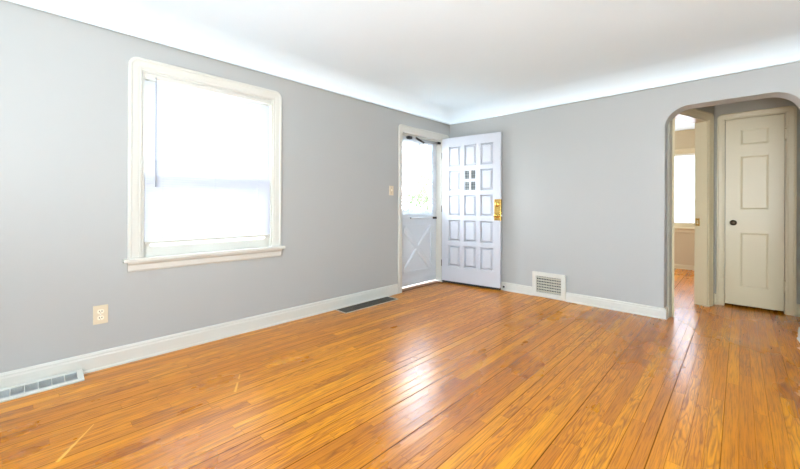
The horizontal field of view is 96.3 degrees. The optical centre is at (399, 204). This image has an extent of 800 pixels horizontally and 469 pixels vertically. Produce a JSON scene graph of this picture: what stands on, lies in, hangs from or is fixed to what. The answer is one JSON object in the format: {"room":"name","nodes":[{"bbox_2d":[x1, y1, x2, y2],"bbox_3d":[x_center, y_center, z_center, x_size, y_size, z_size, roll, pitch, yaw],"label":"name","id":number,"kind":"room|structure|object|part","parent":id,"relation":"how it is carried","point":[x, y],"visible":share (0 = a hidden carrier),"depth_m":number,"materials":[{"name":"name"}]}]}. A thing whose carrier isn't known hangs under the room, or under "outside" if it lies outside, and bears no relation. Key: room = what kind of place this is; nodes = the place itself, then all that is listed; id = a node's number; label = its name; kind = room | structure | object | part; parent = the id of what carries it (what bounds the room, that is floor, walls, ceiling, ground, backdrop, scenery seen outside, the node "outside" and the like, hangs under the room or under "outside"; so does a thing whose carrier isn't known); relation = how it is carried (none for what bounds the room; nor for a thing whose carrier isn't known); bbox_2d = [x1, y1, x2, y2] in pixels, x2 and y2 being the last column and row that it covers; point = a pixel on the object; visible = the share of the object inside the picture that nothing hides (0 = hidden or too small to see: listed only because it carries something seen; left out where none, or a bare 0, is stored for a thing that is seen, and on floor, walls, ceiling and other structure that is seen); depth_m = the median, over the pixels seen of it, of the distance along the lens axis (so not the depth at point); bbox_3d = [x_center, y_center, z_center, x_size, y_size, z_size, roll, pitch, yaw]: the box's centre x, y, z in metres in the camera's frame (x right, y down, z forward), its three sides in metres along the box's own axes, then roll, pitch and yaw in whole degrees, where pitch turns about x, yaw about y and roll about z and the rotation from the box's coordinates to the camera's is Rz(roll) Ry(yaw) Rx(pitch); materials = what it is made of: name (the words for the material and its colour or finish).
{"room":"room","nodes":[
{"label":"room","id":0,"kind":"room"},
{"bbox_2d":[0,369,83,402],"bbox_3d":[-2.179,1.071,2.079,0.117,0.039,0.515,0,0,43],"label":"floor vent","id":1,"kind":"object","parent":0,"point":[52,382],"visible":1,"depth_m":2.13,"materials":[{"name":"white metal"}]},
{"bbox_2d":[0,0,449,372],"bbox_3d":[-1.449,-0.231,3.078,0.160,2.850,6.440,0,0,43],"label":"wall","id":2,"kind":"structure","parent":0,"point":[64,81],"depth_m":2.44,"materials":[{"name":"grey paint"}]},
{"bbox_2d":[93,304,107,324],"bbox_3d":[-1.992,0.729,2.386,0.008,0.124,0.078,0,0,43],"label":"wall outlet","id":3,"kind":"object","parent":2,"relation":"attached to","point":[100,313],"visible":1,"depth_m":2.38,"materials":[{"name":"beige plastic"}]},
{"bbox_2d":[0,284,398,388],"bbox_3d":[-1.779,1.032,2.603,0.022,0.122,5.105,0,0,43],"label":"baseboard","id":4,"kind":"structure","parent":2,"relation":"attached to","point":[107,358],"depth_m":2.71,"materials":[{"name":"white paint"}]},
{"bbox_2d":[123,57,284,271],"bbox_3d":[-1.541,-0.286,2.948,0.205,1.510,1.199,0,0,43],"label":"window","id":5,"kind":"structure","parent":2,"relation":"in","point":[141,256],"depth_m":2.73,"materials":[{"name":"white paint"}]},
{"bbox_3d":[-1.559,-0.544,2.966,0.035,0.806,0.957,0,0,43],"label":"sash","id":6,"kind":"part","parent":5,"relation":"part of","materials":[{"name":"white glass"}]},
{"bbox_3d":[-1.534,0.068,2.939,0.035,0.619,0.957,0,0,43],"label":"sash","id":7,"kind":"part","parent":5,"relation":"part of","materials":[{"name":"white glass"}]},
{"bbox_2d":[144,73,270,243],"bbox_3d":[-1.501,-0.332,2.908,0.045,1.225,0.951,0,0,43],"label":"window blind","id":8,"kind":"object","parent":5,"relation":"attached to","point":[207,156],"visible":1,"depth_m":2.86,"materials":[{"name":"white paint"}]},
{"bbox_3d":[-1.510,0.272,2.914,0.022,0.018,0.945,0,0,43],"label":"rail","id":9,"kind":"part","parent":8,"relation":"part of","materials":[{"name":"white paint"}]},
{"bbox_3d":[-1.249,-0.322,3.168,0.001,1.183,0.001,0,0,43],"label":"ladder cord","id":10,"kind":"part","parent":8,"relation":"part of","materials":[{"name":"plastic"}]},
{"bbox_2d":[389,186,393,194],"bbox_3d":[-0.101,-0.176,4.369,0.018,0.116,0.074,0,0,43],"label":"light switch","id":11,"kind":"object","parent":2,"relation":"attached to","point":[391,188],"visible":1,"depth_m":4.37,"materials":[{"name":"beige plastic"}]},
{"bbox_2d":[402,136,440,286],"bbox_3d":[0.262,0.077,4.858,0.105,1.988,0.808,0,0,43],"label":"door","id":12,"kind":"structure","parent":2,"relation":"in","point":[418,230],"depth_m":4.89,"materials":[{"name":"white paint"}]},
{"bbox_3d":[0.249,0.176,4.870,0.010,0.040,0.808,0,0,43],"label":"lock rail","id":13,"kind":"part","parent":12,"relation":"part of","materials":[{"name":"white metal"}]},
{"bbox_2d":[398,124,448,292],"bbox_3d":[0.288,0.045,4.888,0.170,2.112,1.044,0,0,43],"label":"door frame","id":14,"kind":"structure","parent":2,"relation":"attached to","point":[403,130],"depth_m":4.88,"materials":[{"name":"white paint"}]},
{"bbox_2d":[441,132,501,289],"bbox_3d":[0.938,0.078,4.851,0.880,2.040,0.120,0,0,36],"label":"door","id":15,"kind":"structure","parent":2,"relation":"in","point":[471,208],"depth_m":4.84,"materials":[{"name":"white paint"}]},
{"bbox_3d":[0.765,0.713,5.016,0.178,0.300,0.034,0,0,36],"label":"panel","id":16,"kind":"part","parent":15,"relation":"part of","materials":[{"name":"white paint"}]},
{"bbox_3d":[0.770,-0.680,5.016,0.178,0.286,0.034,0,0,36],"label":"panel","id":17,"kind":"part","parent":15,"relation":"part of","materials":[{"name":"white paint"}]},
{"bbox_3d":[0.769,-0.337,5.016,0.178,0.288,0.034,0,0,36],"label":"panel","id":18,"kind":"part","parent":15,"relation":"part of","materials":[{"name":"white paint"}]},
{"bbox_3d":[0.768,0.007,5.016,0.178,0.288,0.034,0,0,36],"label":"panel","id":19,"kind":"part","parent":15,"relation":"part of","materials":[{"name":"white paint"}]},
{"bbox_3d":[0.766,0.358,5.016,0.178,0.294,0.034,0,0,36],"label":"panel","id":20,"kind":"part","parent":15,"relation":"part of","materials":[{"name":"white paint"}]},
{"bbox_3d":[0.961,-0.679,4.876,0.178,0.286,0.034,0,0,36],"label":"panel","id":21,"kind":"part","parent":15,"relation":"part of","materials":[{"name":"white paint"}]},
{"bbox_3d":[0.959,0.008,4.876,0.178,0.288,0.034,0,0,36],"label":"panel","id":22,"kind":"part","parent":15,"relation":"part of","materials":[{"name":"white paint"}]},
{"bbox_3d":[0.957,0.359,4.876,0.178,0.294,0.034,0,0,36],"label":"panel","id":23,"kind":"part","parent":15,"relation":"part of","materials":[{"name":"white paint"}]},
{"bbox_3d":[0.956,0.714,4.876,0.178,0.300,0.034,0,0,36],"label":"panel","id":24,"kind":"part","parent":15,"relation":"part of","materials":[{"name":"white paint"}]},
{"bbox_3d":[0.961,-0.336,4.877,0.178,0.288,0.034,0,0,36],"label":"lite frame","id":25,"kind":"part","parent":15,"relation":"part of","materials":[{"name":"white paint"}]},
{"bbox_3d":[1.152,-0.678,4.735,0.178,0.286,0.034,0,0,36],"label":"panel","id":26,"kind":"part","parent":15,"relation":"part of","materials":[{"name":"white paint"}]},
{"bbox_3d":[1.151,-0.335,4.735,0.178,0.288,0.034,0,0,36],"label":"panel","id":27,"kind":"part","parent":15,"relation":"part of","materials":[{"name":"white paint"}]},
{"bbox_3d":[1.149,0.009,4.735,0.178,0.288,0.034,0,0,36],"label":"panel","id":28,"kind":"part","parent":15,"relation":"part of","materials":[{"name":"white paint"}]},
{"bbox_3d":[1.148,0.360,4.735,0.178,0.294,0.034,0,0,36],"label":"panel","id":29,"kind":"part","parent":15,"relation":"part of","materials":[{"name":"white paint"}]},
{"bbox_3d":[1.146,0.715,4.735,0.178,0.300,0.034,0,0,36],"label":"panel","id":30,"kind":"part","parent":15,"relation":"part of","materials":[{"name":"white paint"}]},
{"bbox_3d":[1.272,0.063,4.648,0.086,0.275,0.049,0,0,36],"label":"lock plate","id":31,"kind":"part","parent":15,"relation":"part of","materials":[{"name":"gold metal"}]},
{"bbox_2d":[0,268,799,468],"bbox_3d":[1.660,1.167,2.714,5.140,0.120,10.200,0,0,43],"label":"floor","id":32,"kind":"structure","parent":0,"point":[442,375],"depth_m":2.07,"materials":[{"name":"brown wood"}]},
{"bbox_2d":[335,296,397,313],"bbox_3d":[-0.347,1.095,3.959,0.182,0.006,0.773,0,0,43],"label":"floor vent","id":33,"kind":"object","parent":32,"relation":"in","point":[356,307],"visible":1,"depth_m":3.94,"materials":[{"name":"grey metal"}]},
{"bbox_2d":[5,0,799,124],"bbox_3d":[0.377,-1.407,1.322,5.100,0.483,6.400,0,0,43],"label":"ceiling","id":34,"kind":"structure","parent":0,"point":[450,62],"depth_m":2.90,"materials":[{"name":"white paint"}]},
{"bbox_2d":[402,137,433,214],"bbox_3d":[0.244,-0.378,4.854,0.012,1.003,0.698,0,0,43],"label":"window frame","id":35,"kind":"structure","parent":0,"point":[408,141],"depth_m":4.95,"materials":[{"name":"white paint"}]},
{"bbox_2d":[450,61,799,307],"bbox_3d":[2.550,-0.215,3.618,5.100,2.850,0.130,0,0,43],"label":"wall","id":36,"kind":"structure","parent":0,"point":[584,183],"depth_m":3.88,"materials":[{"name":"grey paint"}]},
{"bbox_2d":[532,271,565,300],"bbox_3d":[1.762,0.955,4.248,0.391,0.296,0.033,0,0,43],"label":"air vent","id":37,"kind":"object","parent":36,"relation":"in","point":[546,285],"visible":1,"depth_m":4.24,"materials":[{"name":"white metal"}]},
{"bbox_2d":[501,282,799,341],"bbox_3d":[2.538,1.058,3.611,4.900,0.105,0.152,0,0,43],"label":"baseboard","id":38,"kind":"structure","parent":36,"relation":"attached to","point":[639,309],"depth_m":3.82,"materials":[{"name":"white paint"}]},
{"bbox_2d":[667,106,713,316],"bbox_3d":[3.057,-0.088,3.826,0.960,2.600,0.120,0,0,-29],"label":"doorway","id":39,"kind":"structure","parent":36,"relation":"in","point":[710,109],"depth_m":3.56,"materials":[{"name":"paint"}]},
{"bbox_2d":[672,108,713,316],"bbox_3d":[3.057,0.052,3.815,0.849,2.124,0.140,0,0,-29],"label":"door frame","id":40,"kind":"structure","parent":36,"relation":"attached to","point":[704,132],"depth_m":3.95,"materials":[{"name":"beige paint"}]},
{"bbox_3d":[3.328,0.191,4.010,0.002,0.085,0.038,0,0,-29],"label":"strike plate","id":41,"kind":"part","parent":40,"relation":"part of","materials":[{"name":"gold metal"}]},
{"bbox_2d":[714,293,799,316],"bbox_3d":[3.479,1.053,3.456,0.762,0.122,0.920,0,0,43],"label":"baseboard","id":42,"kind":"structure","parent":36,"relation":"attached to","point":[715,303],"depth_m":3.59,"materials":[{"name":"beige paint"}]},
{"bbox_2d":[674,129,694,265],"bbox_3d":[4.405,-0.082,6.883,3.500,2.600,0.120,0,0,43],"label":"wall","id":43,"kind":"structure","parent":0,"point":[684,242],"depth_m":6.26,"materials":[{"name":"beige paint"}]},
{"bbox_2d":[674,264,693,269],"bbox_3d":[4.236,1.080,6.941,3.080,0.073,0.022,0,0,43],"label":"baseboard","id":44,"kind":"structure","parent":43,"relation":"attached to","point":[677,266],"depth_m":6.25,"materials":[{"name":"beige paint"}]},
{"bbox_2d":[675,148,694,232],"bbox_3d":[5.007,-0.250,6.281,1.104,1.470,0.165,0,0,43],"label":"window","id":45,"kind":"structure","parent":43,"relation":"in","point":[679,227],"depth_m":6.26,"materials":[{"name":"beige paint"}]},
{"bbox_2d":[675,153,694,223],"bbox_3d":[4.988,-0.285,6.261,0.864,1.214,0.028,0,0,43],"label":"window blind","id":46,"kind":"object","parent":45,"relation":"attached to","point":[684,165],"visible":0.25,"depth_m":6.26,"materials":[{"name":"white paint"}]},
{"bbox_3d":[5.011,0.149,6.287,0.872,0.489,0.035,0,0,43],"label":"sash","id":47,"kind":"part","parent":45,"relation":"part of","materials":[{"name":"beige paint"}]},
{"bbox_3d":[4.975,-0.298,6.247,1.050,1.375,0.020,0,0,43],"label":"casing","id":48,"kind":"part","parent":45,"relation":"part of","materials":[{"name":"beige paint"}]},
{"bbox_2d":[675,119,694,130],"bbox_3d":[3.387,-1.367,5.476,3.950,0.100,3.730,0,0,43],"label":"ceiling","id":49,"kind":"structure","parent":0,"point":[679,124],"depth_m":5.91,"materials":[{"name":"white paint"}]},
{"bbox_2d":[725,122,725,195],"bbox_3d":[4.074,-0.049,4.048,0.720,2.530,0.550,0,0,43],"label":"wall","id":50,"kind":"structure","parent":0,"point":[725,122],"depth_m":4.42,"materials":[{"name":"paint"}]},
{"bbox_2d":[714,97,799,303],"bbox_3d":[3.843,-0.085,3.819,0.900,2.600,0.100,0,0,43],"label":"wall","id":51,"kind":"structure","parent":0,"point":[765,103],"depth_m":3.80,"materials":[{"name":"paint"}]},
{"bbox_2d":[725,114,787,310],"bbox_3d":[3.771,0.076,3.804,0.471,2.022,0.098,0,0,43],"label":"door","id":52,"kind":"structure","parent":51,"relation":"in","point":[755,146],"depth_m":3.82,"materials":[{"name":"beige paint"}]},
{"bbox_3d":[3.634,0.195,3.909,0.060,0.060,0.063,0,0,43],"label":"knob","id":53,"kind":"part","parent":52,"relation":"part of","materials":[{"name":"brown metal"}]},
{"bbox_3d":[3.788,-0.735,3.831,0.220,0.170,0.030,0,0,43],"label":"panel","id":54,"kind":"part","parent":52,"relation":"part of","materials":[{"name":"beige paint"}]},
{"bbox_3d":[3.786,-0.240,3.831,0.220,0.580,0.030,0,0,43],"label":"panel","id":55,"kind":"part","parent":52,"relation":"part of","materials":[{"name":"beige paint"}]},
{"bbox_3d":[3.783,0.595,3.831,0.220,0.590,0.030,0,0,43],"label":"panel","id":56,"kind":"part","parent":52,"relation":"part of","materials":[{"name":"beige paint"}]},
{"bbox_2d":[716,106,796,315],"bbox_3d":[3.800,0.054,3.845,0.604,2.122,0.120,0,0,43],"label":"door frame","id":57,"kind":"structure","parent":51,"relation":"attached to","point":[790,194],"depth_m":3.65,"materials":[{"name":"beige paint"}]},
{"label":"outside","id":58,"kind":"structure","parent":0,"visible":0},
{"bbox_2d":[150,237,262,245],"bbox_3d":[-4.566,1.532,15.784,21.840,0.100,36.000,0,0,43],"label":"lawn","id":59,"kind":"structure","parent":58,"point":[201,241],"depth_m":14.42,"materials":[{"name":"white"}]},
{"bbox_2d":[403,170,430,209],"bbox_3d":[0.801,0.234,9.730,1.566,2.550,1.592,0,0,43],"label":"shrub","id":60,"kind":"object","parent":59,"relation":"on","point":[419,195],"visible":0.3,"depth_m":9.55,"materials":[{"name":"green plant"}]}
]}

